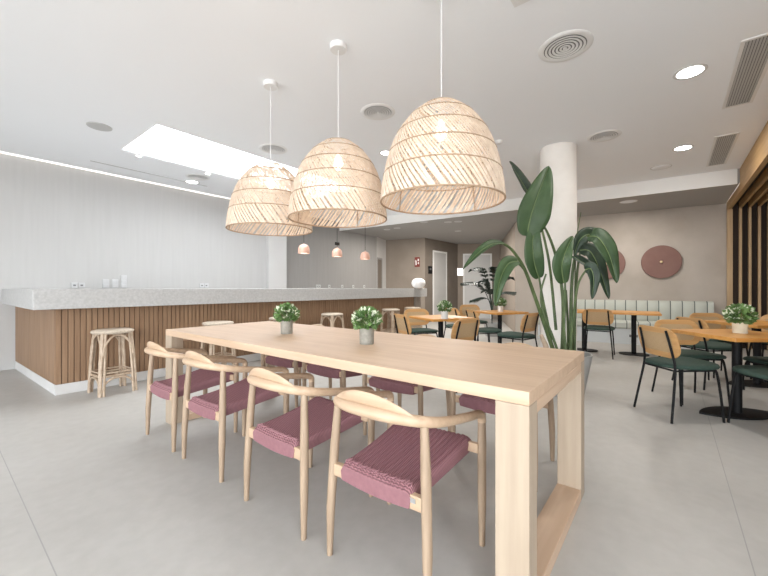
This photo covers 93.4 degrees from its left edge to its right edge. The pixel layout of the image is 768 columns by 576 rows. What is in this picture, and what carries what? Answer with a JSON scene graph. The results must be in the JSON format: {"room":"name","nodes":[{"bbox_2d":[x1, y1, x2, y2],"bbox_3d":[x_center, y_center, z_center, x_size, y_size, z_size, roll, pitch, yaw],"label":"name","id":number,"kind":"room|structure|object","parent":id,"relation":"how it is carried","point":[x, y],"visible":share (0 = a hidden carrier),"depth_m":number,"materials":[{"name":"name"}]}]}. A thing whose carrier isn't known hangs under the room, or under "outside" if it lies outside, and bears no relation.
{"room":"cafe","nodes":[
{"label":"cafe","id":0,"kind":"room"},
{"bbox_2d":[0,153,265,370],"bbox_3d":[-5.894,-0.500,3.993,0.200,3.200,10.360,0,0,38],"label":"wall","id":1,"kind":"structure","parent":0,"point":[60,225],"depth_m":5.72,"materials":[{"name":"white paint"}]},
{"bbox_2d":[71,282,84,287],"bbox_3d":[-4.606,-0.042,5.451,0.014,0.080,0.164,0,0,38],"label":"wall socket","id":2,"kind":"object","parent":1,"relation":"attached to","point":[73,285],"visible":1,"depth_m":5.44,"materials":[{"name":"white plastic"}]},
{"bbox_2d":[103,279,108,287],"bbox_3d":[-4.391,-0.070,5.719,0.018,0.140,0.086,0,0,38],"label":"light switch","id":3,"kind":"object","parent":1,"relation":"attached to","point":[105,281],"visible":1,"depth_m":5.71,"materials":[{"name":"white plastic"}]},
{"bbox_2d":[112,279,117,287],"bbox_3d":[-4.317,-0.070,5.813,0.018,0.140,0.086,0,0,38],"label":"light switch","id":4,"kind":"object","parent":1,"relation":"attached to","point":[114,281],"visible":1,"depth_m":5.81,"materials":[{"name":"white plastic"}]},
{"bbox_2d":[121,275,126,287],"bbox_3d":[-4.244,-0.106,5.905,0.018,0.197,0.069,0,0,38],"label":"light switch","id":5,"kind":"object","parent":1,"relation":"attached to","point":[123,277],"visible":1,"depth_m":5.90,"materials":[{"name":"white plastic"}]},
{"bbox_2d":[200,283,208,287],"bbox_3d":[-3.441,-0.048,6.926,0.014,0.080,0.164,0,0,38],"label":"wall socket","id":6,"kind":"object","parent":1,"relation":"attached to","point":[202,285],"visible":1,"depth_m":6.93,"materials":[{"name":"white plastic"}]},
{"bbox_2d":[266,206,286,287],"bbox_3d":[-2.497,-0.355,8.211,0.300,2.910,0.470,0,0,38],"label":"column","id":7,"kind":"structure","parent":1,"relation":"attached to","point":[276,246],"depth_m":8.09,"materials":[{"name":"paint"}]},
{"bbox_2d":[287,213,376,287],"bbox_3d":[-1.408,-0.500,9.912,0.200,3.200,3.550,0,0,38],"label":"wall","id":8,"kind":"structure","parent":0,"point":[318,267],"depth_m":9.69,"materials":[{"name":"grey paint"}]},
{"bbox_2d":[377,237,385,287],"bbox_3d":[-0.175,-0.500,11.683,0.200,3.200,0.863,0,0,20],"label":"wall niche","id":9,"kind":"object","parent":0,"point":[381,243],"visible":0.14,"depth_m":11.74,"materials":[{"name":"paint"}]},
{"bbox_2d":[377,257,381,287],"bbox_3d":[-0.145,0.072,11.461,0.032,2.055,0.450,0,0,20],"label":"door","id":10,"kind":"structure","parent":9,"relation":"attached to","point":[379,260],"depth_m":11.45,"materials":[{"name":"grey paint"}]},
{"bbox_2d":[0,0,767,221],"bbox_3d":[-1.296,-1.970,2.553,11.200,0.320,14.000,0,0,38],"label":"ceiling","id":11,"kind":"structure","parent":0,"point":[199,68],"depth_m":3.13,"materials":[{"name":"paint"}]},
{"bbox_2d":[86,122,112,130],"bbox_3d":[-3.188,-1.807,4.057,0.235,0.006,0.235,0,0,38],"label":"ceiling speaker","id":12,"kind":"object","parent":11,"relation":"attached to","point":[95,125],"visible":1,"depth_m":4.04,"materials":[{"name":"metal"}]},
{"bbox_2d":[0,151,260,205],"bbox_3d":[-5.733,-1.804,3.994,0.050,0.013,10.160,0,0,38],"label":"cove","id":13,"kind":"object","parent":11,"relation":"attached to","point":[0,151],"visible":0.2,"depth_m":5.68,"materials":[{"name":"white"}]},
{"bbox_2d":[92,161,206,186],"bbox_3d":[-3.663,-1.808,5.793,0.030,0.003,1.650,0,0,38],"label":"ceiling vent","id":14,"kind":"object","parent":11,"relation":"in","point":[92,161],"visible":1,"depth_m":5.66,"materials":[{"name":"metal"}]},
{"bbox_2d":[185,180,198,183],"bbox_3d":[-3.279,-1.807,6.181,0.228,0.006,0.228,0,0,38],"label":"recessed light","id":15,"kind":"object","parent":11,"relation":"in","point":[186,181],"visible":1,"depth_m":6.14,"materials":[{"name":"white"}]},
{"bbox_2d":[186,174,209,179],"bbox_3d":[-3.033,-1.804,5.903,0.355,0.013,0.355,0,0,38],"label":"ceiling vent","id":16,"kind":"object","parent":11,"relation":"in","point":[191,176],"visible":1,"depth_m":5.89,"materials":[{"name":"white plastic"}]},
{"bbox_2d":[120,124,357,197],"bbox_3d":[-1.960,-1.813,5.649,1.204,0.012,3.289,0,0,38],"label":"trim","id":17,"kind":"structure","parent":11,"relation":"attached to","point":[155,124],"depth_m":4.76,"materials":[{"name":"white paint"}]},
{"bbox_2d":[225,79,312,235],"bbox_3d":[-1.001,-1.158,3.193,0.730,1.302,0.730,0,0,22],"label":"pendant lamp","id":18,"kind":"object","parent":11,"relation":"hanging from","point":[240,189],"visible":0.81,"depth_m":2.97,"materials":[{"name":"wicker"}]},
{"bbox_2d":[259,144,287,153],"bbox_3d":[-1.439,-1.804,4.714,0.355,0.013,0.355,0,0,38],"label":"ceiling vent","id":19,"kind":"object","parent":11,"relation":"in","point":[275,148],"visible":0.91,"depth_m":4.68,"materials":[{"name":"white plastic"}]},
{"bbox_2d":[298,243,309,253],"bbox_3d":[-1.408,-1.207,6.363,0.204,1.204,0.204,0,0,38],"label":"pendant","id":20,"kind":"object","parent":11,"relation":"hanging from","point":[303,249],"visible":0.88,"depth_m":6.29,"materials":[{"name":"paint"}]},
{"bbox_2d":[332,195,341,256],"bbox_3d":[-0.906,-1.207,6.999,0.204,1.204,0.204,0,0,38],"label":"pendant","id":21,"kind":"object","parent":11,"relation":"hanging from","point":[336,252],"visible":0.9,"depth_m":6.92,"materials":[{"name":"ceramic"}]},
{"bbox_2d":[288,40,386,227],"bbox_3d":[-0.341,-1.158,2.697,0.730,1.302,0.730,0,0,-28],"label":"pendant lamp","id":22,"kind":"object","parent":11,"relation":"hanging from","point":[337,47],"visible":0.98,"depth_m":2.49,"materials":[{"name":"beige wicker"}]},
{"bbox_2d":[360,251,369,259],"bbox_3d":[-0.398,-1.207,7.642,0.204,1.204,0.204,0,0,38],"label":"pendant","id":23,"kind":"object","parent":11,"relation":"hanging from","point":[365,255],"visible":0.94,"depth_m":7.57,"materials":[{"name":"paint"}]},
{"bbox_2d":[361,103,394,119],"bbox_3d":[-0.062,-1.804,3.723,0.355,0.013,0.355,0,0,38],"label":"ceiling vent","id":24,"kind":"object","parent":11,"relation":"in","point":[375,111],"visible":1,"depth_m":3.69,"materials":[{"name":"white plastic"}]},
{"bbox_2d":[380,151,388,155],"bbox_3d":[0.027,-1.808,4.854,0.174,0.005,0.174,0,0,38],"label":"recessed light","id":25,"kind":"object","parent":11,"relation":"in","point":[385,153],"visible":0.72,"depth_m":4.87,"materials":[{"name":"white"}]},
{"bbox_2d":[380,0,505,214],"bbox_3d":[0.341,-1.158,2.152,0.730,1.302,0.730,0,0,-33],"label":"pendant lamp","id":26,"kind":"object","parent":11,"relation":"hanging from","point":[491,160],"visible":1,"depth_m":1.93,"materials":[{"name":"beige wicker"}]},
{"bbox_2d":[495,140,502,144],"bbox_3d":[1.416,-1.792,4.457,0.090,0.035,0.090,0,0,38],"label":"smoke detector","id":27,"kind":"object","parent":11,"relation":"attached to","point":[498,142],"visible":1,"depth_m":4.43,"materials":[{"name":"white plastic"}]},
{"bbox_2d":[511,0,529,7],"bbox_3d":[0.812,-1.805,1.971,0.400,0.010,0.600,0,0,38],"label":"access hatch","id":28,"kind":"object","parent":11,"relation":"attached to","point":[515,3],"visible":1,"depth_m":2.29,"materials":[{"name":"white plastic"}]},
{"bbox_2d":[538,29,593,62],"bbox_3d":[1.359,-1.804,2.719,0.374,0.014,0.374,0,0,38],"label":"ceiling vent","id":29,"kind":"object","parent":11,"relation":"in","point":[566,45],"visible":1,"depth_m":2.69,"materials":[{"name":"white plastic"}]},
{"bbox_2d":[587,129,621,141],"bbox_3d":[2.620,-1.804,4.311,0.355,0.013,0.355,0,0,38],"label":"ceiling vent","id":30,"kind":"object","parent":11,"relation":"in","point":[605,135],"visible":1,"depth_m":4.28,"materials":[{"name":"white plastic"}]},
{"bbox_2d":[650,164,671,169],"bbox_3d":[4.144,-1.807,5.415,0.265,0.006,0.265,0,0,38],"label":"ceiling speaker","id":31,"kind":"object","parent":11,"relation":"attached to","point":[663,166],"visible":1,"depth_m":5.42,"materials":[{"name":"paint"}]},
{"bbox_2d":[672,145,693,150],"bbox_3d":[3.866,-1.807,4.680,0.218,0.006,0.218,0,0,38],"label":"recessed light","id":32,"kind":"object","parent":11,"relation":"in","point":[684,147],"visible":1,"depth_m":4.68,"materials":[{"name":"white"}]},
{"bbox_2d":[673,64,707,79],"bbox_3d":[2.564,-1.807,3.033,0.228,0.006,0.228,0,0,38],"label":"recessed light","id":33,"kind":"object","parent":11,"relation":"in","point":[691,71],"visible":1,"depth_m":3.02,"materials":[{"name":"white"}]},
{"bbox_2d":[706,132,739,166],"bbox_3d":[4.461,-1.806,4.791,0.220,0.008,1.350,0,0,38],"label":"ceiling vent","id":34,"kind":"object","parent":11,"relation":"in","point":[723,145],"visible":1,"depth_m":4.69,"materials":[{"name":"white plastic"}]},
{"bbox_2d":[722,33,767,108],"bbox_3d":[3.099,-1.806,3.083,0.220,0.008,1.280,0,0,38],"label":"ceiling vent","id":35,"kind":"object","parent":11,"relation":"in","point":[750,68],"visible":1,"depth_m":3.02,"materials":[{"name":"white plastic"}]},
{"bbox_2d":[0,319,767,575],"bbox_3d":[0.657,1.160,5.025,11.200,0.120,20.300,0,0,38],"label":"floor","id":36,"kind":"structure","parent":0,"point":[85,490],"depth_m":1.94,"materials":[{"name":"grey tile"}]},
{"bbox_2d":[87,328,137,397],"bbox_3d":[-2.891,0.769,3.858,0.380,0.663,0.380,0,0,34],"label":"bar stool","id":37,"kind":"object","parent":36,"relation":"on","point":[118,333],"visible":1,"depth_m":3.80,"materials":[{"name":"wood"}]},
{"bbox_2d":[144,341,238,451],"bbox_3d":[-1.478,0.738,2.727,0.524,0.725,0.538,0,0,38],"label":"armchair","id":38,"kind":"object","parent":36,"relation":"on","point":[172,388],"visible":0.77,"depth_m":2.65,"materials":[{"name":"brown wood"}]},
{"bbox_2d":[15,297,420,395],"bbox_3d":[-2.053,0.655,6.971,2.125,0.889,6.885,0,0,38],"label":"bar counter","id":39,"kind":"object","parent":36,"relation":"on","point":[52,347],"depth_m":4.34,"materials":[{"name":"brown wood"}]},
{"bbox_2d":[2,288,426,309],"bbox_3d":[-2.014,0.109,6.925,2.247,0.202,7.110,0,0,38],"label":"countertop","id":40,"kind":"structure","parent":39,"relation":"on","point":[32,299],"depth_m":4.51,"materials":[{"name":"stone"}]},
{"bbox_2d":[411,278,425,287],"bbox_3d":[0.834,-0.115,8.750,0.340,0.246,0.340,0,0,38],"label":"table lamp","id":41,"kind":"object","parent":40,"relation":"on","point":[418,282],"visible":0.98,"depth_m":8.63,"materials":[{"name":"white glass"}]},
{"bbox_2d":[200,321,235,372],"bbox_3d":[-2.162,0.769,4.716,0.380,0.663,0.380,0,0,41],"label":"bar stool","id":42,"kind":"object","parent":36,"relation":"on","point":[223,352],"visible":0.2,"depth_m":4.68,"materials":[{"name":"brown wood"}]},
{"bbox_2d":[181,351,288,482],"bbox_3d":[-0.992,0.738,2.349,0.524,0.725,0.538,0,0,37],"label":"armchair","id":43,"kind":"object","parent":36,"relation":"on","point":[216,405],"visible":0.82,"depth_m":2.23,"materials":[{"name":"brown wood"}]},
{"bbox_2d":[261,324,331,407],"bbox_3d":[-0.827,0.738,3.567,0.524,0.725,0.538,0,0,37],"label":"armchair","id":44,"kind":"object","parent":36,"relation":"on","point":[276,361],"visible":0.22,"depth_m":3.36,"materials":[{"name":"fabric"}]},
{"bbox_2d":[244,368,374,540],"bbox_3d":[-0.413,0.738,1.881,0.524,0.725,0.538,0,0,39],"label":"armchair","id":45,"kind":"object","parent":36,"relation":"on","point":[295,433],"visible":0.84,"depth_m":1.76,"materials":[{"name":"brown wood"}]},
{"bbox_2d":[320,313,343,327],"bbox_3d":[-0.904,0.769,6.309,0.380,0.663,0.380,0,0,36],"label":"bar stool","id":46,"kind":"object","parent":36,"relation":"on","point":[331,318],"visible":0.49,"depth_m":6.21,"materials":[{"name":"brown wood"}]},
{"bbox_2d":[302,329,379,390],"bbox_3d":[-0.348,0.738,3.188,0.524,0.725,0.538,0,0,39],"label":"armchair","id":47,"kind":"object","parent":36,"relation":"on","point":[324,371],"visible":0.22,"depth_m":2.98,"materials":[{"name":"fabric"}]},
{"bbox_2d":[166,321,583,575],"bbox_3d":[-0.359,0.720,2.457,2.890,0.760,0.970,0,0,38],"label":"table","id":48,"kind":"object","parent":36,"relation":"on","point":[521,380],"visible":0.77,"depth_m":1.66,"materials":[{"name":"brown wood"}]},
{"bbox_2d":[273,302,299,333],"bbox_3d":[-0.727,0.220,2.701,0.198,0.240,0.208,0,0,38],"label":"potted plant","id":49,"kind":"object","parent":48,"relation":"on","point":[291,313],"visible":1,"depth_m":2.66,"materials":[{"name":"green plant"}]},
{"bbox_2d":[351,305,383,344],"bbox_3d":[-0.104,0.220,2.205,0.208,0.240,0.198,0,0,14],"label":"potted plant","id":50,"kind":"object","parent":48,"relation":"on","point":[372,319],"visible":1,"depth_m":2.16,"materials":[{"name":"green plant"}]},
{"bbox_2d":[380,308,400,333],"bbox_3d":[0.144,0.769,7.635,0.380,0.663,0.380,0,0,32],"label":"bar stool","id":51,"kind":"object","parent":36,"relation":"on","point":[392,329],"visible":0.62,"depth_m":7.55,"materials":[{"name":"brown wood"}]},
{"bbox_2d":[326,390,485,575],"bbox_3d":[0.076,0.738,1.507,0.524,0.725,0.538,0,0,37],"label":"armchair","id":52,"kind":"object","parent":36,"relation":"on","point":[401,467],"visible":1,"depth_m":1.42,"materials":[{"name":"brown wood"}]},
{"bbox_2d":[362,334,449,434],"bbox_3d":[0.201,0.738,2.755,0.524,0.725,0.538,0,0,37],"label":"armchair","id":53,"kind":"object","parent":36,"relation":"on","point":[399,387],"visible":0.28,"depth_m":2.57,"materials":[{"name":"fabric"}]},
{"bbox_2d":[394,314,418,334],"bbox_3d":[0.399,0.717,4.697,0.484,0.769,0.444,0,0,-24],"label":"cafe chair","id":54,"kind":"object","parent":36,"relation":"on","point":[403,326],"visible":0.28,"depth_m":4.57,"materials":[{"name":"brown wood"}]},
{"bbox_2d":[404,307,421,334],"bbox_3d":[0.652,0.769,8.278,0.380,0.663,0.380,0,0,42],"label":"bar stool","id":55,"kind":"object","parent":36,"relation":"on","point":[405,308],"visible":0.2,"depth_m":8.17,"materials":[{"name":"brown wood"}]},
{"bbox_2d":[404,309,437,336],"bbox_3d":[0.573,0.717,5.561,0.444,0.769,0.484,0,0,-18],"label":"cafe chair","id":56,"kind":"object","parent":36,"relation":"on","point":[409,312],"visible":0.54,"depth_m":5.71,"materials":[{"name":"brown wood"}]},
{"bbox_2d":[409,315,473,337],"bbox_3d":[0.782,0.748,4.990,0.650,0.705,0.660,0,0,-25],"label":"cafe table","id":57,"kind":"object","parent":36,"relation":"on","point":[433,318],"visible":0.38,"depth_m":4.88,"materials":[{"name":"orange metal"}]},
{"bbox_2d":[437,300,451,318],"bbox_3d":[0.778,0.272,4.645,0.220,0.246,0.219,0,0,38],"label":"potted plant","id":58,"kind":"object","parent":57,"relation":"on","point":[444,313],"visible":1,"depth_m":4.60,"materials":[{"name":"green plant"}]},
{"bbox_2d":[443,308,460,337],"bbox_3d":[1.304,0.717,6.263,0.484,0.769,0.444,0,0,-31],"label":"cafe chair","id":59,"kind":"object","parent":36,"relation":"on","point":[454,311],"visible":0.2,"depth_m":6.13,"materials":[{"name":"brown wood"}]},
{"bbox_2d":[451,318,479,392],"bbox_3d":[0.785,0.717,4.096,0.444,0.769,0.484,0,0,-37],"label":"cafe chair","id":60,"kind":"object","parent":36,"relation":"on","point":[462,329],"visible":0.35,"depth_m":3.92,"materials":[{"name":"brown wood"}]},
{"bbox_2d":[460,304,488,341],"bbox_3d":[1.750,0.717,7.051,0.444,0.769,0.484,0,0,-12],"label":"cafe chair","id":61,"kind":"object","parent":36,"relation":"on","point":[463,308],"visible":0.4,"depth_m":7.23,"materials":[{"name":"brown wood"}]},
{"bbox_2d":[466,309,501,342],"bbox_3d":[1.544,0.717,5.614,0.484,0.769,0.444,0,0,-10],"label":"cafe chair","id":62,"kind":"object","parent":36,"relation":"on","point":[470,313],"visible":0.46,"depth_m":5.45,"materials":[{"name":"green fabric"}]},
{"bbox_2d":[460,267,516,336],"bbox_3d":[2.347,0.310,8.127,1.117,1.580,1.057,0,0,38],"label":"potted palm","id":63,"kind":"object","parent":36,"relation":"on","point":[485,282],"visible":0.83,"depth_m":8.18,"materials":[{"name":"green plant"}]},
{"bbox_2d":[484,322,497,336],"bbox_3d":[2.476,0.950,8.300,0.380,0.300,0.380,0,0,38],"label":"planter","id":64,"kind":"object","parent":63,"relation":"on","point":[490,324],"depth_m":8.16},
{"bbox_2d":[450,342,554,491],"bbox_3d":[0.774,0.738,2.302,0.524,0.725,0.538,0,0,38],"label":"armchair","id":65,"kind":"object","parent":36,"relation":"on","point":[487,405],"visible":0.18,"depth_m":2.24,"materials":[{"name":"pink fabric"}]},
{"bbox_2d":[476,310,528,342],"bbox_3d":[1.959,0.748,6.125,0.650,0.705,0.660,0,0,-22],"label":"cafe table","id":66,"kind":"object","parent":36,"relation":"on","point":[492,312],"visible":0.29,"depth_m":6.08,"materials":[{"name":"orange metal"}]},
{"bbox_2d":[496,297,506,311],"bbox_3d":[1.952,0.272,6.061,0.220,0.246,0.219,0,0,38],"label":"potted plant","id":67,"kind":"object","parent":66,"relation":"on","point":[503,301],"visible":0.84,"depth_m":6.02,"materials":[{"name":"green plant"}]},
{"bbox_2d":[497,313,538,346],"bbox_3d":[1.847,0.717,5.003,0.444,0.769,0.484,0,0,-40],"label":"cafe chair","id":68,"kind":"object","parent":36,"relation":"on","point":[529,322],"visible":0.9,"depth_m":4.86,"materials":[{"name":"brown wood"}]},
{"bbox_2d":[463,161,619,396],"bbox_3d":[1.466,-0.143,3.623,1.855,2.486,0.708,0,0,-17],"label":"potted strelitzia","id":69,"kind":"object","parent":36,"relation":"on","point":[535,208],"visible":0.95,"depth_m":3.59,"materials":[{"name":"plant"}]},
{"bbox_2d":[555,350,592,396],"bbox_3d":[1.880,0.887,3.780,0.526,0.425,0.526,0,0,38],"label":"planter","id":70,"kind":"object","parent":69,"relation":"on","point":[588,356],"depth_m":3.60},
{"bbox_2d":[577,309,597,351],"bbox_3d":[3.530,0.748,6.387,0.700,0.705,0.700,0,0,34],"label":"cafe table","id":71,"kind":"object","parent":36,"relation":"on","point":[578,310],"visible":0.36,"depth_m":6.36,"materials":[{"name":"black metal"}]},
{"bbox_2d":[582,309,614,358],"bbox_3d":[3.497,0.717,5.894,0.444,0.769,0.484,0,0,35],"label":"cafe chair","id":72,"kind":"object","parent":36,"relation":"on","point":[596,319],"visible":0.98,"depth_m":5.75,"materials":[{"name":"brown wood"}]},
{"bbox_2d":[538,299,713,348],"bbox_3d":[4.813,0.677,7.412,3.020,0.845,0.656,0,0,32],"label":"banquette","id":73,"kind":"object","parent":36,"relation":"on","point":[668,309],"visible":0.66,"depth_m":7.25,"materials":[{"name":"leather"}]},
{"bbox_2d":[610,310,661,356],"bbox_3d":[4.132,0.748,5.988,0.700,0.705,0.700,0,0,34],"label":"cafe table","id":74,"kind":"object","parent":36,"relation":"on","point":[633,314],"visible":0.83,"depth_m":5.95,"materials":[{"name":"brown wood"}]},
{"bbox_2d":[633,325,725,423],"bbox_3d":[2.556,0.717,3.151,0.484,0.769,0.444,0,0,-2],"label":"cafe chair","id":75,"kind":"object","parent":36,"relation":"on","point":[664,342],"visible":1,"depth_m":3.06,"materials":[{"name":"green fabric"}]},
{"bbox_2d":[651,319,729,404],"bbox_3d":[3.031,0.717,3.592,0.444,0.769,0.484,0,0,6],"label":"cafe chair","id":76,"kind":"object","parent":36,"relation":"on","point":[670,324],"visible":0.61,"depth_m":3.75,"materials":[{"name":"brown wood"}]},
{"bbox_2d":[671,317,744,389],"bbox_3d":[3.671,0.717,4.111,0.484,0.769,0.444,0,0,-2],"label":"cafe chair","id":77,"kind":"object","parent":36,"relation":"on","point":[709,346],"visible":0.44,"depth_m":3.97,"materials":[{"name":"brown wood"}]},
{"bbox_2d":[671,329,767,419],"bbox_3d":[3.089,0.748,3.167,0.660,0.705,0.650,0,0,0],"label":"cafe table","id":78,"kind":"object","parent":36,"relation":"on","point":[737,339],"visible":0.77,"depth_m":3.14,"materials":[{"name":"brown wood"}]},
{"bbox_2d":[722,303,758,333],"bbox_3d":[3.127,0.261,3.180,0.240,0.268,0.245,0,0,38],"label":"potted plant","id":79,"kind":"object","parent":78,"relation":"on","point":[739,325],"visible":1,"depth_m":3.13,"materials":[{"name":"green plant"}]},
{"bbox_2d":[689,313,751,378],"bbox_3d":[4.251,0.717,4.604,0.444,0.769,0.484,0,0,6],"label":"cafe chair","id":80,"kind":"object","parent":36,"relation":"on","point":[704,316],"visible":0.27,"depth_m":4.79,"materials":[{"name":"brown wood"}]},
{"bbox_2d":[704,320,767,387],"bbox_3d":[4.257,0.748,4.130,0.660,0.705,0.650,0,0,0],"label":"cafe table","id":81,"kind":"object","parent":36,"relation":"on","point":[759,325],"visible":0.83,"depth_m":4.10,"materials":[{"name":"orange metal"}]},
{"bbox_2d":[726,121,767,349],"bbox_3d":[5.200,-0.354,3.742,1.860,2.909,6.720,0,0,38],"label":"slatted wall","id":82,"kind":"structure","parent":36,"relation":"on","point":[747,207],"depth_m":6.49,"materials":[{"name":"brown wood"}]},
{"bbox_2d":[727,365,767,422],"bbox_3d":[2.989,0.717,2.720,0.444,0.769,0.484,0,0,7],"label":"cafe chair","id":83,"kind":"object","parent":36,"relation":"on","point":[759,372],"visible":1,"depth_m":2.85,"materials":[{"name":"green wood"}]},
{"bbox_2d":[743,356,767,383],"bbox_3d":[3.514,0.717,3.161,0.484,0.769,0.444,0,0,0],"label":"cafe chair","id":84,"kind":"object","parent":36,"relation":"on","point":[760,360],"visible":0.76,"depth_m":3.24,"materials":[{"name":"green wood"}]},
{"bbox_2d":[747,314,767,364],"bbox_3d":[4.765,0.717,4.388,0.484,0.769,0.444,0,0,-27],"label":"cafe chair","id":85,"kind":"object","parent":36,"relation":"on","point":[765,317],"visible":0.32,"depth_m":4.61,"materials":[{"name":"brown wood"}]},
{"bbox_2d":[386,238,424,308],"bbox_3d":[0.726,-0.500,11.861,1.358,3.200,0.200,0,0,25],"label":"wall","id":86,"kind":"structure","parent":0,"point":[401,270],"depth_m":11.78,"materials":[{"name":"beige paint"}]},
{"bbox_2d":[415,257,419,266],"bbox_3d":[1.063,-0.833,11.587,0.170,0.310,0.018,0,0,25],"label":"sign","id":87,"kind":"object","parent":86,"relation":"attached to","point":[417,259],"visible":1,"depth_m":11.58,"materials":[{"name":"red plastic"}]},
{"bbox_2d":[425,238,457,321],"bbox_3d":[1.906,-0.500,12.358,0.200,3.200,2.111,0,0,40],"label":"wall","id":88,"kind":"structure","parent":0,"point":[451,249],"depth_m":12.50,"materials":[{"name":"beige paint"}]},
{"bbox_2d":[428,266,431,273],"bbox_3d":[1.496,-0.582,11.700,0.022,0.240,0.220,0,0,40],"label":"intercom panel","id":89,"kind":"object","parent":88,"relation":"attached to","point":[429,267],"visible":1,"depth_m":11.67,"materials":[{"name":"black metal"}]},
{"bbox_2d":[433,250,446,314],"bbox_3d":[1.881,-0.068,12.167,0.033,2.335,0.886,0,0,40],"label":"door","id":90,"kind":"structure","parent":88,"relation":"in","point":[439,257],"depth_m":12.13,"materials":[{"name":"white paint"}]},
{"bbox_2d":[458,244,499,318],"bbox_3d":[3.413,-0.500,13.096,1.484,3.200,0.200,0,0,8],"label":"wall","id":91,"kind":"structure","parent":0,"point":[462,248],"depth_m":13.04,"materials":[{"name":"beige paint"}]},
{"bbox_2d":[457,268,462,275],"bbox_3d":[2.754,-0.578,13.082,0.260,0.260,0.010,0,0,8],"label":"notice","id":92,"kind":"object","parent":91,"relation":"attached to","point":[459,270],"visible":0.86,"depth_m":13.08,"materials":[{"name":"white paper"}]},
{"bbox_2d":[463,253,491,318],"bbox_3d":[3.348,-0.068,12.978,1.010,2.335,0.075,0,0,8],"label":"door","id":93,"kind":"structure","parent":91,"relation":"in","point":[484,260],"depth_m":12.99,"materials":[{"name":"white paint"}]},
{"bbox_2d":[500,224,514,331],"bbox_3d":[3.759,-0.500,10.823,0.200,3.200,4.205,0,0,13],"label":"wall","id":94,"kind":"structure","parent":0,"point":[509,320],"depth_m":10.00,"materials":[{"name":"beige paint"}]},
{"bbox_2d":[340,169,736,230],"bbox_3d":[2.049,-1.694,7.755,8.019,0.232,0.020,0,0,34],"label":"beam","id":95,"kind":"structure","parent":0,"point":[725,177],"depth_m":6.33,"materials":[{"name":"white paint"}]},
{"bbox_2d":[343,168,739,243],"bbox_3d":[3.848,-1.710,10.654,8.830,0.240,7.310,0,0,38],"label":"ceiling","id":96,"kind":"structure","parent":0,"point":[481,228],"depth_m":8.28,"materials":[{"name":"paint"}]},
{"bbox_2d":[619,200,637,203],"bbox_3d":[4.494,-1.587,6.654,0.286,0.006,0.286,0,0,38],"label":"ceiling speaker","id":97,"kind":"object","parent":96,"relation":"attached to","point":[625,201],"visible":1,"depth_m":6.63,"materials":[{"name":"paint"}]},
{"bbox_2d":[540,142,576,349],"bbox_3d":[2.262,-0.355,4.700,0.432,2.910,0.432,0,0,38],"label":"column","id":98,"kind":"structure","parent":0,"point":[561,157],"depth_m":4.51,"materials":[{"name":"paint"}]},
{"bbox_2d":[515,204,726,330],"bbox_3d":[5.801,-0.500,7.313,6.010,3.200,0.200,0,0,32],"label":"wall","id":99,"kind":"structure","parent":0,"point":[698,233],"depth_m":7.32,"materials":[{"name":"paint"}]},
{"bbox_2d":[515,330,537,334],"bbox_3d":[3.721,1.060,8.463,1.260,0.080,0.014,0,0,32],"label":"baseboard","id":100,"kind":"structure","parent":99,"relation":"attached to","point":[531,332],"depth_m":8.60,"materials":[{"name":"paint"}]},
{"bbox_2d":[606,251,625,278],"bbox_3d":[4.785,-0.526,7.768,0.664,0.664,0.086,0,0,32],"label":"wall lamp","id":101,"kind":"object","parent":99,"relation":"attached to","point":[622,262],"visible":0.13,"depth_m":7.64,"materials":[{"name":"ceramic"}]},
{"bbox_2d":[641,245,681,277],"bbox_3d":[5.578,-0.526,7.282,0.664,0.664,0.086,0,0,32],"label":"wall lamp","id":102,"kind":"object","parent":99,"relation":"attached to","point":[662,261],"visible":1,"depth_m":7.28,"materials":[{"name":"ceramic"}]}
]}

